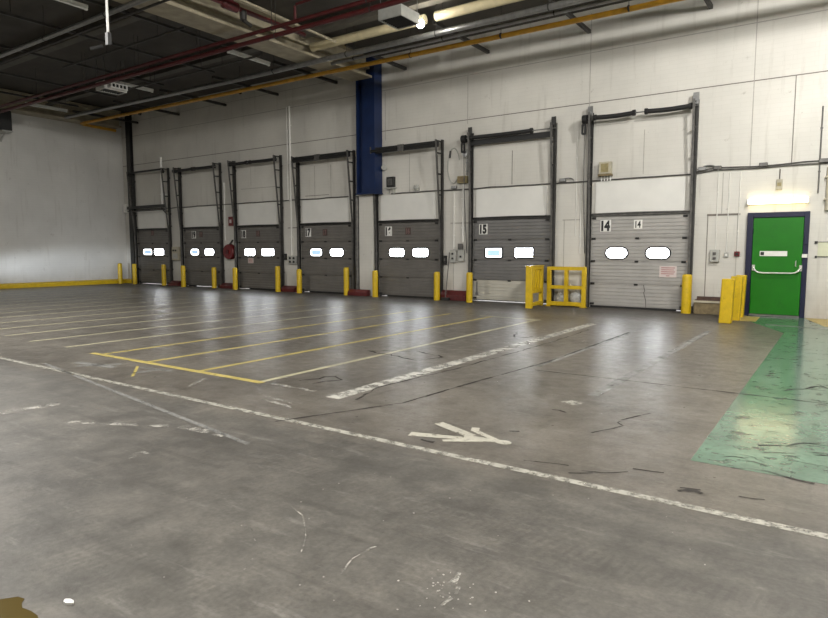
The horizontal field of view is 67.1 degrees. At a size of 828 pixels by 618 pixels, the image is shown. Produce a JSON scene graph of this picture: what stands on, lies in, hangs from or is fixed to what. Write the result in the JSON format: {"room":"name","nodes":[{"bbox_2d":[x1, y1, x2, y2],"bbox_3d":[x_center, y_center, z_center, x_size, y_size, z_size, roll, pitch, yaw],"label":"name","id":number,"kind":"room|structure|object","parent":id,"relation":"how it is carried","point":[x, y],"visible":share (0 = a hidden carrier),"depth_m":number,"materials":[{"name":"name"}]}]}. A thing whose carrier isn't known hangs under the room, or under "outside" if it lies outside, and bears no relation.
{"room":"distribution center","nodes":[
{"label":"distribution center","id":0,"kind":"room"},
{"bbox_2d":[0,113,127,283],"bbox_3d":[-22.699,-4.161,18.120,0.300,8.100,30.000,4,7,34],"label":"wall","id":1,"kind":"structure","parent":0,"point":[62,217],"depth_m":27.85,"materials":[{"name":"paint"}]},
{"bbox_2d":[0,130,12,141],"bbox_3d":[-16.768,-7.077,25.570,0.674,0.398,0.400,4,7,34],"label":"wall bracket","id":2,"kind":"object","parent":1,"relation":"attached to","point":[4,132],"visible":1,"depth_m":25.59,"materials":[{"name":"grey metal"}]},
{"bbox_2d":[0,109,11,130],"bbox_3d":[-16.826,-7.644,25.190,0.300,0.800,1.000,4,7,34],"label":"loudspeaker","id":3,"kind":"object","parent":2,"relation":"on","point":[5,118],"visible":0.8,"depth_m":25.33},
{"bbox_2d":[0,88,121,128],"bbox_3d":[-22.371,-7.722,17.274,0.780,0.750,29.540,4,7,34],"label":"trim","id":4,"kind":"structure","parent":1,"relation":"attached to","point":[33,111],"depth_m":27.03,"materials":[{"name":"beige paint"}]},
{"bbox_2d":[0,279,126,288],"bbox_3d":[-22.509,-0.220,18.350,0.170,0.210,29.980,4,7,34],"label":"baseboard","id":5,"kind":"structure","parent":1,"relation":"attached to","point":[105,281],"depth_m":27.86,"materials":[{"name":"paint"}]},
{"bbox_2d":[211,0,305,36],"bbox_3d":[-4.976,-7.277,14.567,0.240,0.546,6.800,4,7,34],"label":"pipe","id":6,"kind":"object","parent":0,"point":[230,5],"visible":1,"depth_m":15.55,"materials":[{"name":"metal"}]},
{"bbox_2d":[0,0,631,113],"bbox_3d":[-6.942,-7.302,6.896,38.600,0.250,30.600,4,7,34],"label":"ceiling","id":7,"kind":"structure","parent":0,"point":[14,32],"depth_m":19.64,"materials":[{"name":"metal"}]},
{"bbox_2d":[0,90,78,106],"bbox_3d":[-15.309,-8.324,22.914,0.060,0.720,5.900,4,7,34],"label":"channel","id":8,"kind":"object","parent":7,"relation":"hanging from","point":[3,92],"visible":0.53,"depth_m":24.14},
{"bbox_2d":[25,85,67,112],"bbox_3d":[-14.828,-8.489,25.189,0.100,0.820,1.600,4,7,34],"label":"light","id":9,"kind":"object","parent":7,"relation":"hanging from","point":[34,105],"visible":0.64,"depth_m":25.27,"materials":[{"name":"white plastic"}]},
{"bbox_2d":[0,71,116,97],"bbox_3d":[-13.146,-8.156,21.125,0.060,0.720,6.400,4,7,34],"label":"channel","id":10,"kind":"object","parent":7,"relation":"hanging from","point":[4,73],"visible":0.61,"depth_m":21.77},
{"bbox_2d":[55,0,87,10],"bbox_3d":[-8.423,-7.428,13.922,0.100,0.820,2.250,4,7,34],"label":"light","id":11,"kind":"object","parent":7,"relation":"hanging from","point":[74,3],"visible":1,"depth_m":14.62,"materials":[{"name":"white plastic"}]},
{"bbox_2d":[0,0,149,57],"bbox_3d":[-10.559,-7.683,17.155,18.600,0.919,0.142,4,7,34],"label":"cable tray","id":12,"kind":"object","parent":7,"relation":"hanging from","point":[133,3],"visible":0.86,"depth_m":15.83,"materials":[{"name":"metal"}]},
{"bbox_2d":[0,7,153,70],"bbox_3d":[-11.793,-8.161,19.576,13.940,0.340,0.280,4,7,34],"label":"trim","id":13,"kind":"structure","parent":7,"relation":"attached to","point":[127,20],"depth_m":18.31,"materials":[{"name":"metal"}]},
{"bbox_2d":[0,44,163,85],"bbox_3d":[-10.819,-7.978,19.224,0.060,0.720,6.900,4,7,34],"label":"channel","id":14,"kind":"object","parent":7,"relation":"hanging from","point":[2,46],"visible":0.83,"depth_m":19.64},
{"bbox_2d":[0,0,169,63],"bbox_3d":[-10.406,-7.706,17.376,18.600,0.914,0.071,4,7,34],"label":"pipe","id":15,"kind":"object","parent":7,"relation":"hanging from","point":[161,1],"visible":1,"depth_m":16.02,"materials":[{"name":"metal"}]},
{"bbox_2d":[90,0,111,50],"bbox_3d":[-5.205,-5.883,10.246,0.341,3.209,0.098,-1,5,-7],"label":"conduit","id":16,"kind":"object","parent":7,"relation":"hanging from","point":[108,42],"visible":1,"depth_m":10.36,"materials":[{"name":"white metal"}]},
{"bbox_2d":[90,32,111,50],"bbox_3d":[-5.205,-4.439,10.382,0.341,0.309,0.098,-1,5,-7],"label":"socket","id":17,"kind":"object","parent":16,"relation":"attached to","point":[108,42],"depth_m":10.36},
{"bbox_2d":[0,0,214,72],"bbox_3d":[-8.430,-7.841,17.763,0.060,0.720,6.600,4,7,34],"label":"channel","id":18,"kind":"object","parent":7,"relation":"hanging from","point":[1,12],"visible":0.87,"depth_m":17.12,"materials":[{"name":"metal"}]},
{"bbox_2d":[96,55,127,94],"bbox_3d":[-10.269,-7.982,21.283,0.775,1.100,0.800,4,7,34],"label":"heater","id":19,"kind":"object","parent":7,"relation":"hanging from","point":[112,88],"visible":0.94,"depth_m":21.17,"materials":[{"name":"white metal"}]},
{"bbox_2d":[62,25,185,67],"bbox_3d":[-8.430,-7.784,17.768,6.200,0.834,0.071,4,7,34],"label":"pipe","id":20,"kind":"object","parent":7,"relation":"hanging from","point":[183,27],"visible":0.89,"depth_m":17.44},
{"bbox_2d":[114,63,153,92],"bbox_3d":[-9.887,-8.188,21.975,0.100,0.820,1.500,4,7,34],"label":"light","id":21,"kind":"object","parent":7,"relation":"hanging from","point":[119,82],"visible":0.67,"depth_m":22.02,"materials":[{"name":"white plastic"}]},
{"bbox_2d":[45,43,259,105],"bbox_3d":[-9.748,-8.441,22.526,13.940,0.340,0.280,4,7,34],"label":"trim","id":22,"kind":"structure","parent":7,"relation":"attached to","point":[223,56],"depth_m":21.62,"materials":[{"name":"metal"}]},
{"bbox_2d":[83,0,240,51],"bbox_3d":[-6.458,-7.697,16.226,0.060,0.720,4.900,4,7,34],"label":"channel","id":23,"kind":"object","parent":7,"relation":"hanging from","point":[89,1],"visible":0.68,"depth_m":16.07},
{"bbox_2d":[0,0,376,107],"bbox_3d":[-1.467,-7.344,14.150,37.200,1.038,0.153,4,7,34],"label":"pipe","id":24,"kind":"object","parent":7,"relation":"hanging from","point":[360,2],"visible":0.94,"depth_m":17.01,"materials":[{"name":"metal"}]},
{"bbox_2d":[293,0,312,18],"bbox_3d":[-1.941,-7.164,14.524,2.384,0.434,0.070,4,7,34],"label":"pipe","id":25,"kind":"object","parent":24,"relation":"attached to","point":[303,1],"visible":0.99,"depth_m":15.08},
{"bbox_2d":[128,37,260,89],"bbox_3d":[-7.421,-7.965,20.103,7.200,0.914,0.071,4,7,34],"label":"pipe","id":26,"kind":"object","parent":7,"relation":"hanging from","point":[259,55],"visible":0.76,"depth_m":19.75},
{"bbox_2d":[0,0,412,112],"bbox_3d":[-1.401,-7.278,14.253,37.200,1.189,0.170,4,7,34],"label":"pipe","id":27,"kind":"object","parent":7,"relation":"hanging from","point":[390,3],"visible":0.97,"depth_m":16.67,"materials":[{"name":"metal"}]},
{"bbox_2d":[239,0,335,42],"bbox_3d":[-4.065,-7.373,14.964,0.070,0.238,6.502,4,7,34],"label":"conduit pipe","id":28,"kind":"object","parent":27,"relation":"attached to","point":[243,1],"visible":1,"depth_m":15.88,"materials":[{"name":"metal"}]},
{"bbox_2d":[113,0,371,81],"bbox_3d":[-10.142,-6.935,8.869,0.860,0.750,29.540,4,7,34],"label":"trim","id":29,"kind":"structure","parent":7,"relation":"attached to","point":[208,16],"depth_m":16.75,"materials":[{"name":"beige paint"}]},
{"bbox_2d":[309,14,427,51],"bbox_3d":[-1.356,-7.598,17.275,3.980,0.244,0.250,4,7,34],"label":"pipe","id":30,"kind":"object","parent":29,"relation":"attached to","point":[383,29],"visible":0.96,"depth_m":17.33,"materials":[{"name":"metal"}]},
{"bbox_2d":[227,42,270,65],"bbox_3d":[-4.942,-7.881,18.697,0.100,0.820,1.600,4,7,34],"label":"light","id":31,"kind":"object","parent":7,"relation":"hanging from","point":[233,52],"visible":0.66,"depth_m":18.64,"materials":[{"name":"white plastic"}]},
{"bbox_2d":[64,0,592,118],"bbox_3d":[0.414,-7.569,16.249,36.503,0.986,0.336,4,7,34],"label":"pipe","id":32,"kind":"object","parent":7,"relation":"hanging from","point":[564,3],"visible":0.91,"depth_m":17.59,"materials":[{"name":"metal"}]},
{"bbox_2d":[299,0,450,38],"bbox_3d":[2.893,-7.627,13.838,14.860,0.340,0.280,4,7,34],"label":"trim","id":33,"kind":"structure","parent":7,"relation":"attached to","point":[367,17],"depth_m":16.88,"materials":[{"name":"metal"}]},
{"bbox_2d":[434,0,522,20],"bbox_3d":[4.540,-7.218,13.223,9.650,0.244,0.250,4,7,34],"label":"pipe","id":34,"kind":"object","parent":33,"relation":"attached to","point":[479,5],"visible":1,"depth_m":15.32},
{"bbox_2d":[80,0,683,131],"bbox_3d":[0.932,-7.715,17.885,37.515,1.003,1.747,4,7,34],"label":"gas pipe","id":35,"kind":"object","parent":7,"relation":"hanging from","point":[655,3],"visible":0.93,"depth_m":17.97,"materials":[{"name":"metal"}]},
{"bbox_2d":[378,0,423,29],"bbox_3d":[-0.285,-7.475,15.330,0.718,1.000,1.010,4,7,34],"label":"heater","id":36,"kind":"object","parent":7,"relation":"hanging from","point":[400,16],"visible":0.98,"depth_m":15.13,"materials":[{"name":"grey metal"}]},
{"bbox_2d":[331,0,620,64],"bbox_3d":[6.585,-7.208,12.441,22.000,0.995,0.113,4,7,34],"label":"pipe","id":37,"kind":"object","parent":7,"relation":"hanging from","point":[601,2],"visible":0.89,"depth_m":15.82,"materials":[{"name":"metal"}]},
{"bbox_2d":[0,283,827,617],"bbox_3d":[-6.937,0.984,7.678,38.600,0.204,30.600,4,7,34],"label":"floor","id":38,"kind":"structure","parent":0,"point":[167,451],"depth_m":4.71,"materials":[{"name":"concrete"},{"name":"yellow paint"},{"name":"white paint"}]},
{"bbox_2d":[0,597,37,617],"bbox_3d":[-1.753,1.353,2.674,0.510,0.003,0.339,2,6,23],"label":"puddle","id":39,"kind":"object","parent":38,"relation":"on","point":[11,607],"visible":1,"depth_m":2.79,"materials":[{"name":"paint"}]},
{"bbox_2d":[118,263,122,283],"bbox_3d":[-14.076,-1.704,29.925,0.196,0.979,0.196,4,7,34],"label":"bollard","id":40,"kind":"object","parent":38,"relation":"on","point":[120,276],"visible":1,"depth_m":29.86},
{"bbox_2d":[125,112,134,282],"bbox_3d":[-13.492,-5.253,29.841,0.320,8.060,0.158,4,7,34],"label":"column","id":41,"kind":"structure","parent":38,"relation":"on","point":[128,126],"depth_m":29.68,"materials":[{"name":"black metal"}]},
{"bbox_2d":[132,264,136,283],"bbox_3d":[-13.238,-1.664,29.592,0.196,0.960,0.196,4,7,34],"label":"bollard","id":42,"kind":"object","parent":38,"relation":"on","point":[134,267],"visible":0.93,"depth_m":29.52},
{"bbox_2d":[161,264,165,285],"bbox_3d":[-11.355,-1.547,28.346,0.196,0.960,0.196,4,7,34],"label":"bollard","id":43,"kind":"object","parent":38,"relation":"on","point":[163,266],"visible":1,"depth_m":28.27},
{"bbox_2d":[181,266,185,286],"bbox_3d":[-10.069,-1.431,27.258,0.196,0.931,0.196,4,7,34],"label":"bollard","id":44,"kind":"object","parent":38,"relation":"on","point":[183,273],"visible":0.98,"depth_m":27.19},
{"bbox_2d":[211,267,216,287],"bbox_3d":[-8.439,-1.323,26.370,0.196,0.883,0.196,4,7,34],"label":"bollard","id":45,"kind":"object","parent":38,"relation":"on","point":[213,269],"visible":0.97,"depth_m":26.30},
{"bbox_2d":[232,268,237,289],"bbox_3d":[-7.276,-1.237,25.401,0.196,0.893,0.196,4,7,34],"label":"bollard","id":46,"kind":"object","parent":38,"relation":"on","point":[234,270],"visible":1,"depth_m":25.33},
{"bbox_2d":[275,266,280,291],"bbox_3d":[-5.245,-1.159,24.049,0.196,0.989,0.196,4,7,34],"label":"bollard","id":47,"kind":"object","parent":38,"relation":"on","point":[277,268],"visible":1,"depth_m":23.97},
{"bbox_2d":[281,285,296,291],"bbox_3d":[-4.809,-0.779,24.118,0.760,0.220,0.310,4,7,34],"label":"block","id":48,"kind":"object","parent":38,"relation":"on","point":[285,288],"visible":0.78,"depth_m":23.99,"materials":[{"name":"red paint"}]},
{"bbox_2d":[296,269,301,292],"bbox_3d":[-4.276,-1.038,23.278,0.196,0.893,0.196,4,7,34],"label":"bollard","id":49,"kind":"object","parent":38,"relation":"on","point":[298,271],"visible":0.98,"depth_m":23.20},
{"bbox_2d":[343,267,348,294],"bbox_3d":[-2.406,-0.987,22.219,0.196,0.989,0.196,4,7,34],"label":"bollard","id":50,"kind":"object","parent":38,"relation":"on","point":[346,269],"visible":1,"depth_m":22.14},
{"bbox_2d":[348,289,369,295],"bbox_3d":[-1.942,-0.577,21.960,0.860,0.220,0.200,4,7,34],"label":"block","id":51,"kind":"object","parent":38,"relation":"on","point":[352,292],"visible":1,"depth_m":21.87,"materials":[{"name":"red paint"}]},
{"bbox_2d":[359,194,374,295],"bbox_3d":[-1.609,-2.216,21.867,0.620,3.500,0.200,4,7,34],"label":"pier","id":52,"kind":"object","parent":38,"relation":"on","point":[366,207],"visible":0.64,"depth_m":21.77,"materials":[{"name":"paint"}]},
{"bbox_2d":[355,57,382,194],"bbox_3d":[-1.543,-6.209,21.289,0.860,4.560,0.448,4,7,34],"label":"column","id":53,"kind":"structure","parent":52,"relation":"on","point":[368,91],"depth_m":21.13,"materials":[{"name":"metal"}]},
{"bbox_2d":[372,271,377,296],"bbox_3d":[-1.330,-0.865,21.374,0.196,0.902,0.196,4,7,34],"label":"bollard","id":54,"kind":"object","parent":38,"relation":"on","point":[374,273],"visible":0.98,"depth_m":21.30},
{"bbox_2d":[434,272,439,299],"bbox_3d":[0.730,-0.736,19.946,0.196,0.912,0.196,4,7,34],"label":"bollard","id":55,"kind":"object","parent":38,"relation":"on","point":[436,274],"visible":1,"depth_m":19.86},
{"bbox_2d":[440,290,465,300],"bbox_3d":[1.284,-0.434,19.950,0.940,0.310,0.270,4,7,34],"label":"block","id":56,"kind":"object","parent":38,"relation":"on","point":[454,295],"visible":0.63,"depth_m":19.83,"materials":[{"name":"red paint"}]},
{"bbox_2d":[466,272,472,302],"bbox_3d":[1.696,-0.662,19.113,0.196,0.922,0.196,4,7,34],"label":"bollard","id":57,"kind":"object","parent":38,"relation":"on","point":[469,275],"visible":1,"depth_m":19.04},
{"bbox_2d":[525,265,544,308],"bbox_3d":[3.407,-0.642,17.595,0.190,1.165,1.160,3,6,28],"label":"barrier","id":58,"kind":"object","parent":38,"relation":"on","point":[534,274],"visible":1,"depth_m":17.32,"materials":[{"name":"metal"}]},
{"bbox_2d":[545,266,586,307],"bbox_3d":[4.290,-0.627,17.622,1.180,1.130,0.160,4,7,34],"label":"barrier","id":59,"kind":"object","parent":38,"relation":"on","point":[582,304],"visible":1,"depth_m":17.57,"materials":[{"name":"metal"}]},
{"bbox_2d":[569,291,580,306],"bbox_3d":[4.576,-0.300,17.661,0.369,0.470,0.190,4,7,34],"label":"plastic bundle","id":60,"kind":"object","parent":38,"relation":"on","point":[575,296],"visible":0.79,"depth_m":17.60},
{"bbox_2d":[681,274,691,313],"bbox_3d":[6.887,-0.384,15.784,0.235,0.989,0.235,4,7,34],"label":"bollard","id":61,"kind":"object","parent":38,"relation":"on","point":[686,294],"visible":1,"depth_m":15.70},
{"bbox_2d":[693,296,719,314],"bbox_3d":[7.423,-0.087,15.655,0.740,0.420,0.408,4,7,34],"label":"step","id":62,"kind":"structure","parent":38,"relation":"on","point":[702,304],"depth_m":15.59,"materials":[{"name":"beige wood"}]},
{"bbox_2d":[718,279,735,323],"bbox_3d":[6.854,-0.176,13.678,0.279,0.970,0.220,4,7,34],"label":"bollard","id":63,"kind":"object","parent":38,"relation":"on","point":[728,285],"visible":1,"depth_m":13.59,"materials":[{"name":"metal"}]},
{"bbox_2d":[731,276,743,320],"bbox_3d":[7.343,-0.246,14.259,0.269,1.000,0.220,4,7,34],"label":"bollard","id":64,"kind":"object","parent":38,"relation":"on","point":[739,279],"visible":0.73,"depth_m":14.14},
{"bbox_2d":[736,275,746,316],"bbox_3d":[7.778,-0.307,14.904,0.249,1.000,0.200,4,7,34],"label":"bollard","id":65,"kind":"object","parent":38,"relation":"on","point":[745,276],"visible":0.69,"depth_m":14.79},
{"bbox_2d":[121,0,827,318],"bbox_3d":[1.666,-4.323,19.699,38.600,8.100,0.304,4,7,34],"label":"wall","id":66,"kind":"structure","parent":0,"point":[758,68],"depth_m":17.62,"materials":[{"name":"paint"}]},
{"bbox_2d":[72,110,138,123],"bbox_3d":[-13.757,-8.587,27.975,0.090,0.090,2.997,4,7,34],"label":"strut","id":67,"kind":"object","parent":66,"relation":"attached to","point":[73,111],"visible":0.74,"depth_m":28.24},
{"bbox_2d":[113,100,179,115],"bbox_3d":[-11.165,-8.420,26.194,0.090,0.090,2.997,4,7,34],"label":"strut","id":68,"kind":"object","parent":66,"relation":"attached to","point":[114,101],"visible":0.81,"depth_m":26.33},
{"bbox_2d":[126,168,173,284],"bbox_3d":[-12.348,-3.776,29.038,3.107,5.270,0.477,4,7,34],"label":"door","id":69,"kind":"structure","parent":66,"relation":"in","point":[154,245],"depth_m":29.23,"materials":[{"name":"grey metal"}]},
{"bbox_2d":[138,210,166,228],"bbox_3d":[-12.233,-4.184,29.147,2.190,0.860,0.035,4,7,34],"label":"panel","id":70,"kind":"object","parent":66,"relation":"attached to","point":[146,219],"depth_m":29.11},
{"bbox_2d":[160,157,167,203],"bbox_3d":[-11.303,-5.721,28.191,0.160,2.200,0.304,4,7,34],"label":"conduit","id":71,"kind":"object","parent":66,"relation":"attached to","point":[161,194],"visible":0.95,"depth_m":28.09,"materials":[{"name":"grey metal"}]},
{"bbox_2d":[172,247,180,259],"bbox_3d":[-10.732,-2.506,28.181,0.490,0.600,0.170,4,7,34],"label":"control panel","id":72,"kind":"object","parent":66,"relation":"attached to","point":[176,253],"visible":0.95,"depth_m":28.09,"materials":[{"name":"beige metal"}]},
{"bbox_2d":[159,89,226,105],"bbox_3d":[-8.572,-8.253,24.412,0.090,0.090,2.997,4,7,34],"label":"strut","id":73,"kind":"object","parent":66,"relation":"attached to","point":[161,90],"visible":0.86,"depth_m":24.32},
{"bbox_2d":[172,162,224,287],"bbox_3d":[-9.289,-3.555,26.939,2.921,5.220,0.477,4,7,34],"label":"door","id":74,"kind":"structure","parent":66,"relation":"in","point":[203,248],"depth_m":27.20,"materials":[{"name":"grey metal"}]},
{"bbox_2d":[184,206,217,226],"bbox_3d":[-9.266,-3.993,27.108,2.220,0.860,0.035,4,7,34],"label":"panel","id":75,"kind":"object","parent":66,"relation":"attached to","point":[193,216],"depth_m":27.07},
{"bbox_2d":[223,240,234,258],"bbox_3d":[-7.701,-2.478,26.044,0.640,0.822,0.243,4,7,34],"label":"hose reel","id":76,"kind":"object","parent":66,"relation":"attached to","point":[228,251],"visible":1,"depth_m":25.97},
{"bbox_2d":[212,75,278,95],"bbox_3d":[-6.062,-8.091,22.687,0.090,0.090,2.997,4,7,34],"label":"strut","id":77,"kind":"object","parent":66,"relation":"attached to","point":[213,76],"visible":0.86,"depth_m":22.57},
{"bbox_2d":[227,155,284,289],"bbox_3d":[-6.306,-3.362,24.889,2.869,5.220,0.477,4,7,34],"label":"door","id":78,"kind":"structure","parent":66,"relation":"in","point":[261,247],"depth_m":25.16,"materials":[{"name":"grey metal"}]},
{"bbox_2d":[239,202,276,224],"bbox_3d":[-6.274,-3.800,25.052,2.210,0.860,0.035,4,7,34],"label":"panel","id":79,"kind":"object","parent":66,"relation":"attached to","point":[257,213],"depth_m":25.00,"materials":[{"name":"paint"}]},
{"bbox_2d":[286,107,288,199],"bbox_3d":[-4.836,-5.916,23.844,0.070,3.500,0.049,4,7,34],"label":"conduit","id":80,"kind":"object","parent":66,"relation":"attached to","point":[286,107],"visible":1,"depth_m":23.82,"materials":[{"name":"white metal"}]},
{"bbox_2d":[288,106,292,254],"bbox_3d":[-4.712,-4.862,23.841,0.112,5.600,0.076,4,7,34],"label":"conduit","id":81,"kind":"object","parent":66,"relation":"attached to","point":[289,125],"visible":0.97,"depth_m":23.81,"materials":[{"name":"white metal"}]},
{"bbox_2d":[272,60,337,83],"bbox_3d":[-3.602,-7.933,20.996,0.090,0.090,2.997,4,7,34],"label":"strut","id":82,"kind":"object","parent":66,"relation":"attached to","point":[275,62],"visible":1,"depth_m":20.89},
{"bbox_2d":[291,150,355,293],"bbox_3d":[-3.316,-3.099,22.830,2.838,5.080,0.495,4,7,34],"label":"door","id":83,"kind":"structure","parent":66,"relation":"in","point":[327,248],"depth_m":23.07,"materials":[{"name":"grey metal"}]},
{"bbox_2d":[302,198,348,222],"bbox_3d":[-3.267,-3.606,22.985,2.280,0.860,0.035,4,7,34],"label":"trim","id":84,"kind":"structure","parent":66,"relation":"attached to","point":[337,209],"depth_m":22.94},
{"bbox_2d":[355,196,359,288],"bbox_3d":[-1.993,-2.239,22.116,0.185,3.460,0.205,4,7,34],"label":"downpipe","id":85,"kind":"object","parent":66,"relation":"attached to","point":[357,263],"visible":0.79,"depth_m":22.02,"materials":[{"name":"metal"}]},
{"bbox_2d":[345,43,406,69],"bbox_3d":[-1.125,-7.774,19.293,0.090,0.090,2.997,4,7,34],"label":"strut","id":86,"kind":"object","parent":66,"relation":"attached to","point":[349,45],"visible":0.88,"depth_m":19.30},
{"bbox_2d":[384,187,396,193],"bbox_3d":[-0.790,-4.006,21.140,0.400,0.200,0.178,4,7,34],"label":"wall shelf","id":87,"kind":"object","parent":66,"relation":"attached to","point":[388,188],"visible":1,"depth_m":21.10,"materials":[{"name":"grey metal"}]},
{"bbox_2d":[386,177,394,186],"bbox_3d":[-0.785,-4.297,21.139,0.300,0.340,0.130,4,7,34],"label":"control box","id":88,"kind":"object","parent":87,"relation":"on","point":[390,181],"visible":0.93,"depth_m":21.07,"materials":[{"name":"metal"}]},
{"bbox_2d":[370,139,443,298],"bbox_3d":[-0.272,-2.903,20.738,2.756,5.080,0.495,4,7,34],"label":"door","id":89,"kind":"structure","parent":66,"relation":"in","point":[409,252],"depth_m":20.92,"materials":[{"name":"grey metal"}]},
{"bbox_2d":[381,192,435,220],"bbox_3d":[-0.209,-3.409,20.884,2.230,0.860,0.035,4,7,34],"label":"panel","id":90,"kind":"object","parent":66,"relation":"attached to","point":[417,205],"depth_m":20.83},
{"bbox_2d":[450,250,456,262],"bbox_3d":[1.252,-1.687,19.980,0.200,0.400,0.120,4,7,34],"label":"switch box","id":91,"kind":"object","parent":66,"relation":"attached to","point":[453,253],"visible":1,"depth_m":19.94,"materials":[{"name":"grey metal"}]},
{"bbox_2d":[453,192,454,248],"bbox_3d":[1.273,-2.805,19.906,0.064,1.800,0.045,4,7,34],"label":"conduit","id":92,"kind":"object","parent":66,"relation":"attached to","point":[453,192],"visible":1,"depth_m":19.88,"materials":[{"name":"white metal"}]},
{"bbox_2d":[433,21,489,53],"bbox_3d":[1.385,-7.612,17.568,0.090,0.090,2.997,4,7,34],"label":"strut","id":93,"kind":"object","parent":66,"relation":"attached to","point":[439,25],"visible":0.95,"depth_m":17.61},
{"bbox_2d":[458,244,464,260],"bbox_3d":[1.490,-1.790,19.787,0.200,0.560,0.150,4,7,34],"label":"switch box","id":94,"kind":"object","parent":66,"relation":"attached to","point":[461,252],"visible":1,"depth_m":19.75,"materials":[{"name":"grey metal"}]},
{"bbox_2d":[457,176,467,183],"bbox_3d":[1.521,-4.048,19.550,0.320,0.220,0.152,4,7,34],"label":"junction box","id":95,"kind":"object","parent":66,"relation":"attached to","point":[460,179],"visible":0.85,"depth_m":19.49,"materials":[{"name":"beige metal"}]},
{"bbox_2d":[461,184,464,241],"bbox_3d":[1.548,-3.016,19.685,0.090,1.820,0.062,4,7,34],"label":"conduit","id":96,"kind":"object","parent":66,"relation":"attached to","point":[462,198],"visible":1,"depth_m":19.66,"materials":[{"name":"white metal"}]},
{"bbox_2d":[136,158,827,210],"bbox_3d":[-1.571,-4.049,21.733,28.601,0.240,0.088,4,7,34],"label":"conduit","id":97,"kind":"object","parent":66,"relation":"attached to","point":[822,160],"visible":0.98,"depth_m":16.39,"materials":[{"name":"metal"}]},
{"bbox_2d":[460,116,557,302],"bbox_3d":[2.770,-2.841,18.683,3.063,5.340,0.415,4,7,34],"label":"door","id":98,"kind":"structure","parent":66,"relation":"in","point":[500,250],"depth_m":18.87,"materials":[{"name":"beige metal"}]},
{"bbox_2d":[476,185,546,216],"bbox_3d":[2.897,-3.209,18.749,2.320,0.860,0.035,4,7,34],"label":"panel","id":99,"kind":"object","parent":66,"relation":"attached to","point":[529,200],"depth_m":18.70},
{"bbox_2d":[548,0,590,33],"bbox_3d":[3.937,-7.448,15.815,0.090,0.090,2.997,4,7,34],"label":"strut","id":100,"kind":"object","parent":66,"relation":"attached to","point":[569,15],"visible":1,"depth_m":16.29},
{"bbox_2d":[575,131,577,235],"bbox_3d":[4.570,-3.520,17.564,0.035,2.900,0.026,4,7,34],"label":"conduit","id":101,"kind":"object","parent":66,"relation":"attached to","point":[577,131],"visible":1,"depth_m":17.56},
{"bbox_2d":[579,185,581,252],"bbox_3d":[4.683,-2.526,17.573,0.051,1.920,0.037,4,7,34],"label":"conduit","id":102,"kind":"object","parent":66,"relation":"attached to","point":[581,185],"visible":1,"depth_m":17.56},
{"bbox_2d":[598,161,612,181],"bbox_3d":[5.209,-3.739,17.006,0.360,0.520,0.178,4,7,34],"label":"box","id":103,"kind":"object","parent":66,"relation":"attached to","point":[605,168],"visible":1,"depth_m":16.93,"materials":[{"name":"beige plastic"}]},
{"bbox_2d":[581,92,699,310],"bbox_3d":[5.867,-2.716,16.547,2.970,5.490,0.415,4,7,34],"label":"door","id":104,"kind":"structure","parent":66,"relation":"in","point":[639,260],"depth_m":16.72,"materials":[{"name":"grey metal"}]},
{"bbox_2d":[595,177,685,212],"bbox_3d":[5.984,-3.010,16.628,2.320,0.860,0.035,4,7,34],"label":"panel","id":105,"kind":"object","parent":66,"relation":"attached to","point":[656,194],"depth_m":16.57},
{"bbox_2d":[710,250,719,261],"bbox_3d":[7.535,-1.333,15.657,0.210,0.300,0.120,4,7,34],"label":"switch box","id":106,"kind":"object","parent":66,"relation":"attached to","point":[714,254],"visible":1,"depth_m":15.62,"materials":[{"name":"white plastic"}]},
{"bbox_2d":[715,173,718,248],"bbox_3d":[7.566,-2.441,15.589,0.035,1.880,0.026,4,7,34],"label":"conduit","id":107,"kind":"object","parent":66,"relation":"attached to","point":[718,173],"visible":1,"depth_m":15.57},
{"bbox_2d":[726,174,729,251],"bbox_3d":[7.772,-2.393,15.451,0.032,1.950,0.024,4,7,34],"label":"conduit","id":108,"kind":"object","parent":66,"relation":"attached to","point":[729,174],"visible":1,"depth_m":15.44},
{"bbox_2d":[737,172,740,250],"bbox_3d":[7.970,-2.395,15.314,0.032,1.920,0.024,4,7,34],"label":"conduit","id":109,"kind":"object","parent":66,"relation":"attached to","point":[740,172],"visible":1,"depth_m":15.30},
{"bbox_2d":[744,211,810,317],"bbox_3d":[8.617,-1.055,14.892,1.285,2.490,0.188,4,7,34],"label":"door","id":110,"kind":"structure","parent":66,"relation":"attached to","point":[776,247],"depth_m":14.89,"materials":[{"name":"green paint"}]},
{"bbox_2d":[747,197,809,204],"bbox_3d":[8.610,-2.562,14.790,1.280,0.130,0.128,4,7,34],"label":"exit light","id":111,"kind":"object","parent":66,"relation":"attached to","point":[792,199],"visible":1,"depth_m":14.74,"materials":[{"name":"beige"}]},
{"bbox_2d":[776,169,782,189],"bbox_3d":[8.639,-3.066,14.758,0.120,0.480,0.068,4,7,34],"label":"junction box","id":112,"kind":"object","parent":66,"relation":"attached to","point":[779,182],"visible":1,"depth_m":14.75,"materials":[{"name":"beige plastic"}]},
{"bbox_2d":[817,106,823,192],"bbox_3d":[9.290,-3.639,14.273,0.051,1.950,0.037,4,7,34],"label":"conduit","id":113,"kind":"object","parent":66,"relation":"attached to","point":[821,128],"visible":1,"depth_m":14.25,"materials":[{"name":"metal"}]},
{"bbox_2d":[814,241,827,257],"bbox_3d":[9.571,-1.361,14.302,0.690,0.390,0.018,4,7,34],"label":"notice board","id":114,"kind":"object","parent":66,"relation":"attached to","point":[822,246],"visible":1,"depth_m":14.41,"materials":[{"name":"paper"}]},
{"bbox_2d":[824,166,827,209],"bbox_3d":[9.435,-2.754,14.213,0.160,1.000,0.108,4,7,34],"label":"conduit","id":115,"kind":"object","parent":66,"relation":"attached to","point":[826,198],"visible":1,"depth_m":14.21,"materials":[{"name":"beige metal"}]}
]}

